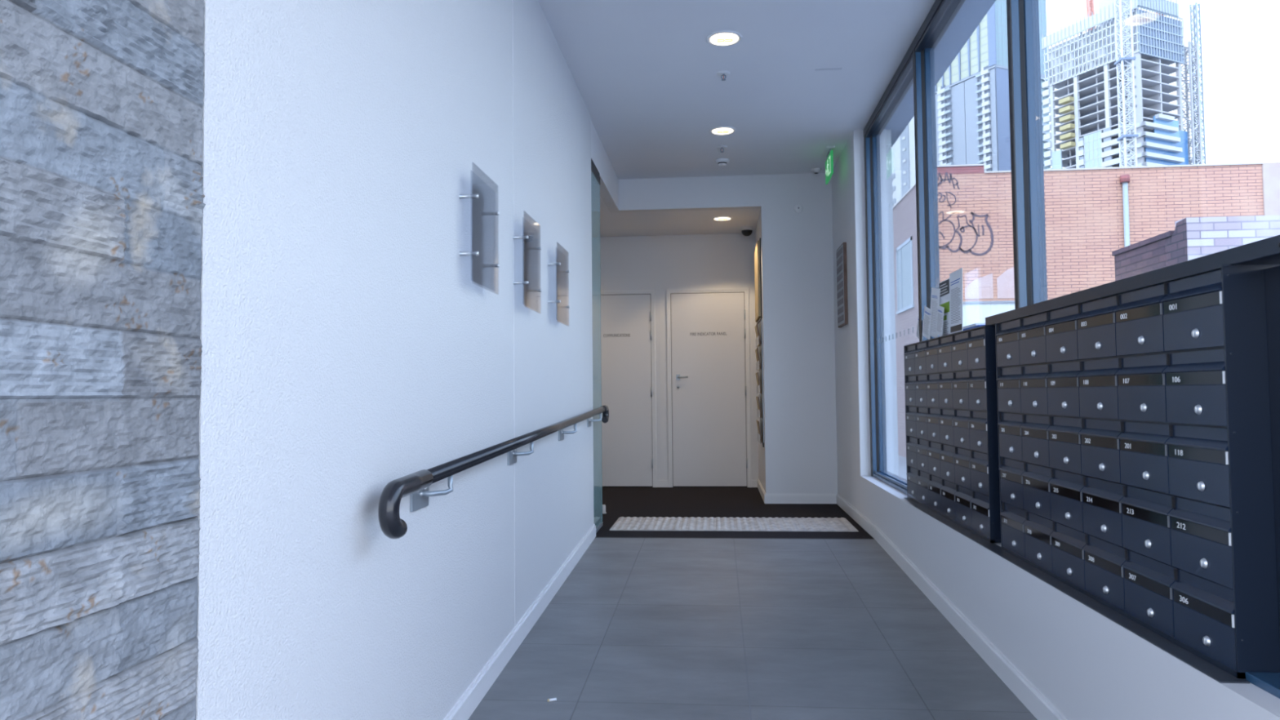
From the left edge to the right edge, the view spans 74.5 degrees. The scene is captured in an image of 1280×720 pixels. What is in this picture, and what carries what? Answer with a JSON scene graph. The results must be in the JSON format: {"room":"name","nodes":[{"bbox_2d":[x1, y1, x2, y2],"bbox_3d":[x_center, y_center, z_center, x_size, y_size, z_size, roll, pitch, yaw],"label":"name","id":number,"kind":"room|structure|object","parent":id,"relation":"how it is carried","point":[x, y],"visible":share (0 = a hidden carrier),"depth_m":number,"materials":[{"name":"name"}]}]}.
{"room":"apartment building lobby","nodes":[
{"label":"apartment building lobby","id":0,"kind":"room"},
{"bbox_2d":[0,0,205,719],"bbox_3d":[-0.782,-0.226,0.877,0.022,3.398,1.084,-1,-2,5],"label":"stone wall","id":1,"kind":"structure","parent":0,"point":[102,206],"depth_m":1.17,"materials":[{"name":"grey stone"}]},
{"bbox_2d":[195,0,594,719],"bbox_3d":[-0.633,-0.097,3.647,0.200,3.460,4.464,-1,-2,5],"label":"wall","id":2,"kind":"structure","parent":0,"point":[350,348],"depth_m":2.15,"materials":[{"name":"white paint"}]},
{"bbox_2d":[458,194,499,294],"bbox_3d":[-0.566,-0.454,2.984,0.064,0.410,0.330,-1,-2,5],"label":"standoffs","id":3,"kind":"object","parent":2,"relation":"attached to","point":[465,196],"visible":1,"depth_m":2.85,"materials":[{"name":"silver metal"}]},
{"bbox_2d":[377,404,608,538],"bbox_3d":[-0.447,0.379,4.001,0.094,0.274,4.015,-1,-2,5],"label":"handrail","id":4,"kind":"object","parent":2,"relation":"attached to","point":[416,484],"visible":1,"depth_m":2.44,"materials":[{"name":"black metal"}]},
{"bbox_2d":[511,0,515,626],"bbox_3d":[-0.540,-0.300,3.595,0.004,3.020,0.010,-1,-2,5],"label":"joint","id":5,"kind":"object","parent":2,"relation":"attached to","point":[512,0],"visible":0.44,"depth_m":3.59,"materials":[{"name":"white paint"}]},
{"bbox_2d":[443,524,595,719],"bbox_3d":[-0.513,1.175,3.588,0.015,0.261,4.460,-1,-2,5],"label":"baseboard","id":6,"kind":"structure","parent":2,"relation":"attached to","point":[471,698],"depth_m":3.46,"materials":[{"name":"white"}]},
{"bbox_2d":[512,235,542,313],"bbox_3d":[-0.497,-0.425,3.736,0.064,0.410,0.330,-1,-2,5],"label":"standoffs","id":7,"kind":"object","parent":2,"relation":"attached to","point":[513,237],"visible":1,"depth_m":3.60,"materials":[{"name":"silver metal"}]},
{"bbox_2d":[547,262,569,326],"bbox_3d":[-0.429,-0.395,4.477,0.064,0.410,0.330,-1,-2,5],"label":"standoffs","id":8,"kind":"object","parent":2,"relation":"attached to","point":[548,264],"visible":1,"depth_m":4.34,"materials":[{"name":"silver metal"}]},
{"bbox_2d":[591,158,599,176],"bbox_3d":[-0.345,-1.407,6.152,0.035,0.036,0.470,-1,-2,5],"label":"trim","id":9,"kind":"structure","parent":2,"relation":"attached to","point":[592,161],"depth_m":6.17,"materials":[{"name":"black paint"}]},
{"bbox_2d":[591,161,602,533],"bbox_3d":[-0.319,-0.083,6.096,0.022,2.616,0.452,-1,-2,5],"label":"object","id":10,"kind":"structure","parent":2,"relation":"in","point":[595,178],"depth_m":6.08,"materials":[{"name":"teal"}]},
{"bbox_2d":[600,232,758,479],"bbox_3d":[-0.472,0.025,9.042,3.820,2.850,0.190,-1,-2,5],"label":"wall","id":11,"kind":"structure","parent":0,"point":[659,264],"depth_m":8.89,"materials":[{"name":"white paint"}]},
{"bbox_2d":[600,289,657,487],"bbox_3d":[-0.266,0.300,8.883,0.866,2.084,0.066,-1,-2,5],"label":"door","id":12,"kind":"structure","parent":11,"relation":"in","point":[628,317],"depth_m":8.89,"materials":[{"name":"white paint"}]},
{"bbox_2d":[657,480,757,487],"bbox_3d":[0.697,1.296,8.782,1.050,0.085,0.014,-1,-2,5],"label":"baseboard","id":13,"kind":"structure","parent":11,"relation":"attached to","point":[660,483],"depth_m":8.81,"materials":[{"name":"white"}]},
{"bbox_2d":[666,287,751,487],"bbox_3d":[0.718,0.286,8.794,0.862,2.084,0.066,-1,-2,5],"label":"door","id":14,"kind":"structure","parent":11,"relation":"in","point":[708,369],"depth_m":8.81,"materials":[{"name":"white paint"}]},
{"bbox_2d":[600,195,760,237],"bbox_3d":[-0.634,-1.443,7.476,3.820,0.140,3.250,-1,-2,5],"label":"ceiling","id":15,"kind":"structure","parent":0,"point":[679,222],"depth_m":8.27,"materials":[{"name":"white paint"}]},
{"bbox_2d":[711,216,733,221],"bbox_3d":[0.793,-1.355,8.091,0.200,0.016,0.200,-1,-2,5],"label":"recessed light","id":16,"kind":"object","parent":15,"relation":"in","point":[717,218],"visible":1,"depth_m":8.07,"materials":[{"name":"white plastic"}]},
{"bbox_2d":[740,226,753,235],"bbox_3d":[1.087,-1.302,8.544,0.132,0.090,0.132,-1,-2,5],"label":"dome camera","id":17,"kind":"object","parent":15,"relation":"attached to","point":[745,230],"visible":1,"depth_m":8.50,"materials":[{"name":"white"}]},
{"bbox_2d":[537,0,935,179],"bbox_3d":[0.297,-1.901,3.545,2.800,0.160,8.560,-1,-2,5],"label":"ceiling","id":18,"kind":"structure","parent":0,"point":[644,72],"depth_m":5.17,"materials":[{"name":"white paint"}]},
{"bbox_2d":[591,120,618,210],"bbox_3d":[-0.320,-1.556,6.804,0.090,0.315,1.760,-1,-2,5],"label":"bulkhead","id":19,"kind":"object","parent":18,"relation":"attached to","point":[609,186],"visible":0.5,"depth_m":6.86,"materials":[{"name":"white paint"}]},
{"bbox_2d":[608,174,761,213],"bbox_3d":[0.406,-1.528,7.671,1.379,0.315,0.100,-1,-2,5],"label":"bulkhead","id":20,"kind":"object","parent":18,"relation":"attached to","point":[726,192],"visible":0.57,"depth_m":7.62,"materials":[{"name":"white paint"}]},
{"bbox_2d":[715,158,728,166],"bbox_3d":[0.692,-1.657,7.077,0.116,0.050,0.116,-1,-2,5],"label":"smoke detector","id":21,"kind":"object","parent":18,"relation":"attached to","point":[721,162],"visible":1,"depth_m":7.04,"materials":[{"name":"white plastic"}]},
{"bbox_2d":[716,145,727,152],"bbox_3d":[0.654,-1.676,6.699,0.084,0.043,0.084,-1,-2,5],"label":"sprinkler head","id":22,"kind":"object","parent":18,"relation":"attached to","point":[720,147],"visible":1,"depth_m":6.70},
{"bbox_2d":[709,126,736,135],"bbox_3d":[0.617,-1.706,6.282,0.200,0.016,0.200,-1,-2,5],"label":"recessed light","id":23,"kind":"object","parent":18,"relation":"in","point":[719,131],"visible":1,"depth_m":6.27,"materials":[{"name":"white plastic"}]},
{"bbox_2d":[716,71,730,80],"bbox_3d":[0.512,-1.737,5.157,0.084,0.043,0.084,-1,-2,5],"label":"sprinkler head","id":24,"kind":"object","parent":18,"relation":"attached to","point":[722,73],"visible":1,"depth_m":5.15},
{"bbox_2d":[706,31,742,46],"bbox_3d":[0.466,-1.771,4.650,0.200,0.016,0.200,-1,-2,5],"label":"recessed light","id":25,"kind":"object","parent":18,"relation":"in","point":[720,38],"visible":1,"depth_m":4.63,"materials":[{"name":"white plastic"}]},
{"bbox_2d":[811,167,821,173],"bbox_3d":[1.549,-1.657,7.390,0.090,0.042,0.090,-1,-2,5],"label":"ceiling sensor","id":26,"kind":"object","parent":18,"relation":"attached to","point":[817,170],"visible":1,"depth_m":7.37,"materials":[{"name":"white plastic"}]},
{"bbox_2d":[814,67,841,71],"bbox_3d":[1.144,-1.766,5.105,0.160,0.002,0.030,-1,-2,5],"label":"mark","id":27,"kind":"structure","parent":18,"relation":"attached to","point":[827,68],"depth_m":5.10,"materials":[{"name":"white"}]},
{"bbox_2d":[822,146,835,184],"bbox_3d":[1.533,-1.584,6.816,0.070,0.235,0.360,-1,-2,5],"label":"exit sign","id":28,"kind":"object","parent":18,"relation":"hanging from","point":[828,150],"visible":1,"depth_m":6.76,"materials":[{"name":"green plastic"}]},
{"bbox_2d":[884,0,995,146],"bbox_3d":[1.871,-1.908,6.185,0.185,0.365,11.500,-1,-2,5],"label":"soffit","id":29,"kind":"structure","parent":18,"relation":"attached to","point":[971,12],"depth_m":4.77,"materials":[{"name":"blue"}]},
{"bbox_2d":[467,487,1037,719],"bbox_3d":[-0.531,1.405,4.164,4.350,0.500,9.500,-1,-2,5],"label":"floor","id":30,"kind":"structure","parent":0,"point":[833,628],"depth_m":3.65,"materials":[{"name":"tile"}]},
{"bbox_2d":[546,697,556,702],"bbox_3d":[-0.310,1.197,2.962,0.032,0.009,0.009,0,-2,-20],"label":"cigarette butt","id":31,"kind":"object","parent":30,"relation":"on","point":[553,699],"visible":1,"depth_m":2.96,"materials":[{"name":"white paper"}]},
{"bbox_2d":[568,551,639,719],"bbox_3d":[-0.277,1.197,2.365,0.003,0.208,5.950,-1,-2,5],"label":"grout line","id":32,"kind":"structure","parent":30,"relation":"attached to","point":[638,551],"depth_m":3.50,"materials":[{"name":"grey metal"}]},
{"bbox_2d":[602,504,606,513],"bbox_3d":[-0.301,1.229,6.933,0.048,0.070,0.048,-1,-2,5],"label":"door stop","id":33,"kind":"object","parent":30,"relation":"on","point":[603,505],"visible":0.77,"depth_m":6.92,"materials":[{"name":"silver metal"}]},
{"bbox_2d":[595,537,853,538],"bbox_3d":[0.600,1.209,5.687,1.930,0.012,0.013,-1,-2,5],"label":"trim","id":34,"kind":"structure","parent":30,"relation":"attached to","point":[595,537],"depth_m":5.68,"materials":[{"name":"black"}]},
{"bbox_2d":[609,516,858,531],"bbox_3d":[0.684,1.222,6.282,1.760,0.012,0.613,-1,-2,5],"label":"tactile strip","id":35,"kind":"object","parent":30,"relation":"on","point":[634,523],"visible":1,"depth_m":6.23,"materials":[{"name":"beige tile"}]},
{"bbox_2d":[734,551,751,719],"bbox_3d":[0.325,1.189,2.310,0.003,0.208,5.950,-1,-2,5],"label":"trim","id":36,"kind":"structure","parent":30,"relation":"attached to","point":[735,552],"depth_m":3.50,"materials":[{"name":"grey metal"}]},
{"bbox_2d":[755,213,764,490],"bbox_3d":[1.273,0.001,8.255,0.200,2.800,1.140,-1,-2,5],"label":"wall","id":37,"kind":"structure","parent":0,"point":[757,232],"depth_m":8.19,"materials":[{"name":"white paint"}]},
{"bbox_2d":[754,237,762,324],"bbox_3d":[1.129,-0.737,8.046,0.030,0.740,0.700,-1,-2,5],"label":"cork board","id":38,"kind":"object","parent":37,"relation":"attached to","point":[757,266],"visible":0.9,"depth_m":7.73,"materials":[{"name":"beige wood"}]},
{"bbox_2d":[755,320,764,447],"bbox_3d":[1.125,0.223,7.905,0.034,1.150,0.605,-1,-2,5],"label":"brochure rack","id":39,"kind":"object","parent":37,"relation":"attached to","point":[760,326],"visible":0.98,"depth_m":7.78,"materials":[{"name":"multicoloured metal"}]},
{"bbox_2d":[755,325,759,346],"bbox_3d":[1.121,-0.228,8.052,0.030,0.196,0.210,-1,-2,5],"label":"brochure","id":40,"kind":"object","parent":39,"relation":"in","point":[755,326],"visible":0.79,"depth_m":8.02,"materials":[{"name":"beige paper"}]},
{"bbox_2d":[755,323,760,345],"bbox_3d":[1.095,-0.239,7.773,0.030,0.196,0.210,-1,-2,5],"label":"brochure","id":41,"kind":"object","parent":39,"relation":"in","point":[757,324],"visible":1,"depth_m":7.72,"materials":[{"name":"paper"}]},
{"bbox_2d":[756,346,761,368],"bbox_3d":[1.098,-0.014,7.764,0.030,0.196,0.210,-1,-2,5],"label":"brochure","id":42,"kind":"object","parent":39,"relation":"in","point":[757,352],"visible":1,"depth_m":7.72,"materials":[{"name":"paper"}]},
{"bbox_2d":[756,372,761,393],"bbox_3d":[1.100,0.210,7.755,0.030,0.196,0.210,-1,-2,5],"label":"brochure","id":43,"kind":"object","parent":39,"relation":"in","point":[757,372],"visible":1,"depth_m":7.70,"materials":[{"name":"paper"}]},
{"bbox_2d":[757,396,761,417],"bbox_3d":[1.102,0.435,7.746,0.030,0.196,0.210,-1,-2,5],"label":"brochure","id":44,"kind":"object","parent":39,"relation":"in","point":[757,397],"visible":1,"depth_m":7.69,"materials":[{"name":"paper"}]},
{"bbox_2d":[757,420,762,443],"bbox_3d":[1.104,0.660,7.737,0.030,0.196,0.210,-1,-2,5],"label":"brochure","id":45,"kind":"object","parent":39,"relation":"in","point":[757,420],"visible":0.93,"depth_m":7.67,"materials":[{"name":"paper"}]},
{"bbox_2d":[760,172,837,494],"bbox_3d":[1.560,-0.180,7.562,0.901,3.100,0.200,-1,-2,5],"label":"wall","id":46,"kind":"structure","parent":0,"point":[797,251],"depth_m":7.48,"materials":[{"name":"white paint"}]},
{"bbox_2d":[794,204,802,212],"bbox_3d":[1.416,-1.357,7.510,0.076,0.076,0.023,-1,-2,5],"label":"wall sensor","id":47,"kind":"object","parent":46,"relation":"attached to","point":[798,207],"visible":1,"depth_m":7.50,"materials":[{"name":"white plastic"}]},
{"bbox_2d":[831,129,1279,719],"bbox_3d":[1.574,-0.099,4.261,0.275,3.470,6.360,-1,-2,5],"label":"wall","id":48,"kind":"structure","parent":0,"point":[1089,666],"depth_m":3.30,"materials":[{"name":"white paint"}]},
{"bbox_2d":[835,242,848,327],"bbox_3d":[1.652,-0.606,6.887,0.032,0.655,0.380,-1,-2,5],"label":"board","id":49,"kind":"object","parent":48,"relation":"attached to","point":[842,268],"visible":1,"depth_m":6.76,"materials":[{"name":"grey metal"}]},
{"bbox_2d":[757,479,1066,719],"bbox_3d":[1.192,1.213,4.908,0.640,0.266,7.640,-1,-2,5],"label":"baseboard","id":50,"kind":"structure","parent":48,"relation":"attached to","point":[1038,705],"depth_m":3.76,"materials":[{"name":"white"}]},
{"bbox_2d":[903,324,1000,542],"bbox_3d":[1.629,0.326,4.151,0.308,0.883,1.499,-1,-2,5],"label":"mailboxes","id":51,"kind":"object","parent":48,"relation":"on","point":[951,414],"visible":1,"depth_m":3.88,"materials":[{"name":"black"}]},
{"bbox_2d":[915,315,923,338],"bbox_3d":[1.557,-0.174,4.671,0.008,0.160,0.180,-1,-2,6],"label":"leaflet","id":52,"kind":"object","parent":51,"relation":"on","point":[917,326],"visible":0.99,"depth_m":4.71,"materials":[{"name":"white paper"}]},
{"bbox_2d":[922,306,932,339],"bbox_3d":[1.541,-0.199,4.513,0.010,0.196,0.204,-1,-2,6],"label":"leaflet","id":53,"kind":"object","parent":51,"relation":"on","point":[927,312],"visible":0.99,"depth_m":4.51,"materials":[{"name":"white paper"}]},
{"bbox_2d":[929,287,940,337],"bbox_3d":[1.531,-0.246,4.371,0.010,0.280,0.218,-1,-2,6],"label":"leaflet","id":54,"kind":"object","parent":51,"relation":"on","point":[935,292],"visible":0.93,"depth_m":4.37,"materials":[{"name":"white paper"}]},
{"bbox_2d":[936,305,944,336],"bbox_3d":[1.501,-0.196,4.205,0.006,0.167,0.148,-1,-2,6],"label":"leaflet","id":55,"kind":"object","parent":51,"relation":"on","point":[940,309],"visible":0.99,"depth_m":4.20,"materials":[{"name":"white paper"}]},
{"bbox_2d":[938,278,950,336],"bbox_3d":[1.523,-0.255,4.205,0.004,0.285,0.195,0,-2,5],"label":"leaflet","id":56,"kind":"object","parent":51,"relation":"on","point":[944,286],"visible":0.7,"depth_m":4.18,"materials":[{"name":"white paper"}]},
{"bbox_2d":[949,267,963,333],"bbox_3d":[1.486,-0.271,3.955,0.004,0.297,0.210,0,-2,5],"label":"leaflet","id":57,"kind":"object","parent":51,"relation":"on","point":[955,277],"visible":0.98,"depth_m":3.95,"materials":[{"name":"white paper"}]},
{"bbox_2d":[963,324,984,330],"bbox_3d":[1.467,-0.139,3.665,0.051,0.010,0.230,-1,-2,5],"label":"stack","id":58,"kind":"object","parent":51,"relation":"on","point":[977,326],"visible":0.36,"depth_m":3.63,"materials":[{"name":"blue paper"}]},
{"bbox_2d":[962,323,985,328],"bbox_3d":[1.469,-0.149,3.685,0.051,0.010,0.190,-1,-2,5],"label":"stack","id":59,"kind":"object","parent":58,"relation":"on","point":[974,324],"visible":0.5,"depth_m":3.64,"materials":[{"name":"white paper"}]},
{"bbox_2d":[863,0,1279,698],"bbox_3d":[1.509,-0.535,3.727,0.127,2.580,5.052,-1,-2,5],"label":"window","id":60,"kind":"structure","parent":48,"relation":"in","point":[917,67],"depth_m":3.17,"materials":[{"name":"blue"}]},
{"bbox_2d":[903,497,1249,683],"bbox_3d":[1.394,0.740,3.330,0.059,0.004,3.140,-1,-2,5],"label":"base plate","id":61,"kind":"object","parent":48,"relation":"on","point":[1192,660],"visible":0.88,"depth_m":2.33,"materials":[{"name":"grey metal"}]},
{"bbox_2d":[995,264,1279,678],"bbox_3d":[1.481,0.262,2.534,0.308,0.883,1.499,-1,-2,5],"label":"mailboxes","id":62,"kind":"object","parent":48,"relation":"on","point":[1135,468],"visible":1,"depth_m":2.11,"materials":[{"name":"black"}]},
{"label":"outside","id":63,"kind":"structure","parent":0,"visible":0},
{"bbox_2d":[897,454,906,479],"bbox_3d":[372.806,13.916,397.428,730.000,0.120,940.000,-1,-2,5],"label":"ground","id":64,"kind":"structure","parent":63,"point":[902,460],"depth_m":16.41,"materials":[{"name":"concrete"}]},
{"bbox_2d":[891,115,915,206],"bbox_3d":[63.456,-37.394,198.959,6.500,92.500,10.900,1,-3,-25],"label":"apartment tower","id":65,"kind":"structure","parent":64,"relation":"on","point":[903,151],"depth_m":196.18,"materials":[{"name":"grey"}]},
{"bbox_2d":[934,0,1051,171],"bbox_3d":[142.798,-78.893,343.107,30.300,185.500,35.000,1,-3,-25],"label":"apartment tower","id":66,"kind":"structure","parent":64,"relation":"on","point":[972,110],"depth_m":331.35,"materials":[{"name":"grey"}]},
{"bbox_2d":[962,299,1048,326],"bbox_3d":[6.804,0.469,15.865,2.100,3.170,0.110,-1,-2,5],"label":"fence","id":67,"kind":"object","parent":64,"relation":"on","point":[973,312],"visible":0.1,"depth_m":15.92,"materials":[{"name":"white"}]},
{"bbox_2d":[893,162,1279,457],"bbox_3d":[10.909,-0.692,22.572,9.350,5.950,13.145,-1,-2,5],"label":"brick building","id":68,"kind":"structure","parent":64,"relation":"on","point":[1091,214],"depth_m":16.43,"materials":[{"name":"red brick"}]},
{"bbox_2d":[1041,0,1188,168],"bbox_3d":[157.150,-59.130,278.427,24.200,140.500,36.200,1,-3,-25],"label":"construction tower","id":69,"kind":"structure","parent":64,"relation":"on","point":[1082,70],"depth_m":270.64,"materials":[{"name":"grey concrete"}]},
{"bbox_2d":[1085,0,1095,30],"bbox_3d":[152.544,-117.380,284.715,3.600,15.864,3.600,-3,-3,5],"label":"crane boom","id":70,"kind":"object","parent":69,"relation":"on","point":[1090,3],"visible":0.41,"depth_m":284.11,"materials":[{"name":"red metal"}]},
{"bbox_2d":[1181,2,1206,164],"bbox_3d":[178.487,-77.848,271.438,7.240,76.308,4.160,1,-3,-25],"label":"tower","id":71,"kind":"structure","parent":69,"relation":"attached to","point":[1197,138],"depth_m":271.04,"materials":[{"name":"white metal"}]},
{"bbox_2d":[1114,0,1138,166],"bbox_3d":[144.178,-65.218,248.649,4.200,150.851,4.200,-1,-2,5],"label":"tower crane","id":72,"kind":"object","parent":64,"relation":"on","point":[1122,60],"visible":0.48,"depth_m":248.47,"materials":[{"name":"white metal"}]},
{"bbox_2d":[1111,214,1279,280],"bbox_3d":[7.791,0.117,9.995,3.300,3.380,1.720,-1,-2,5],"label":"brick wall","id":73,"kind":"structure","parent":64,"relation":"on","point":[1193,237],"depth_m":9.34,"materials":[{"name":"grey brick"}]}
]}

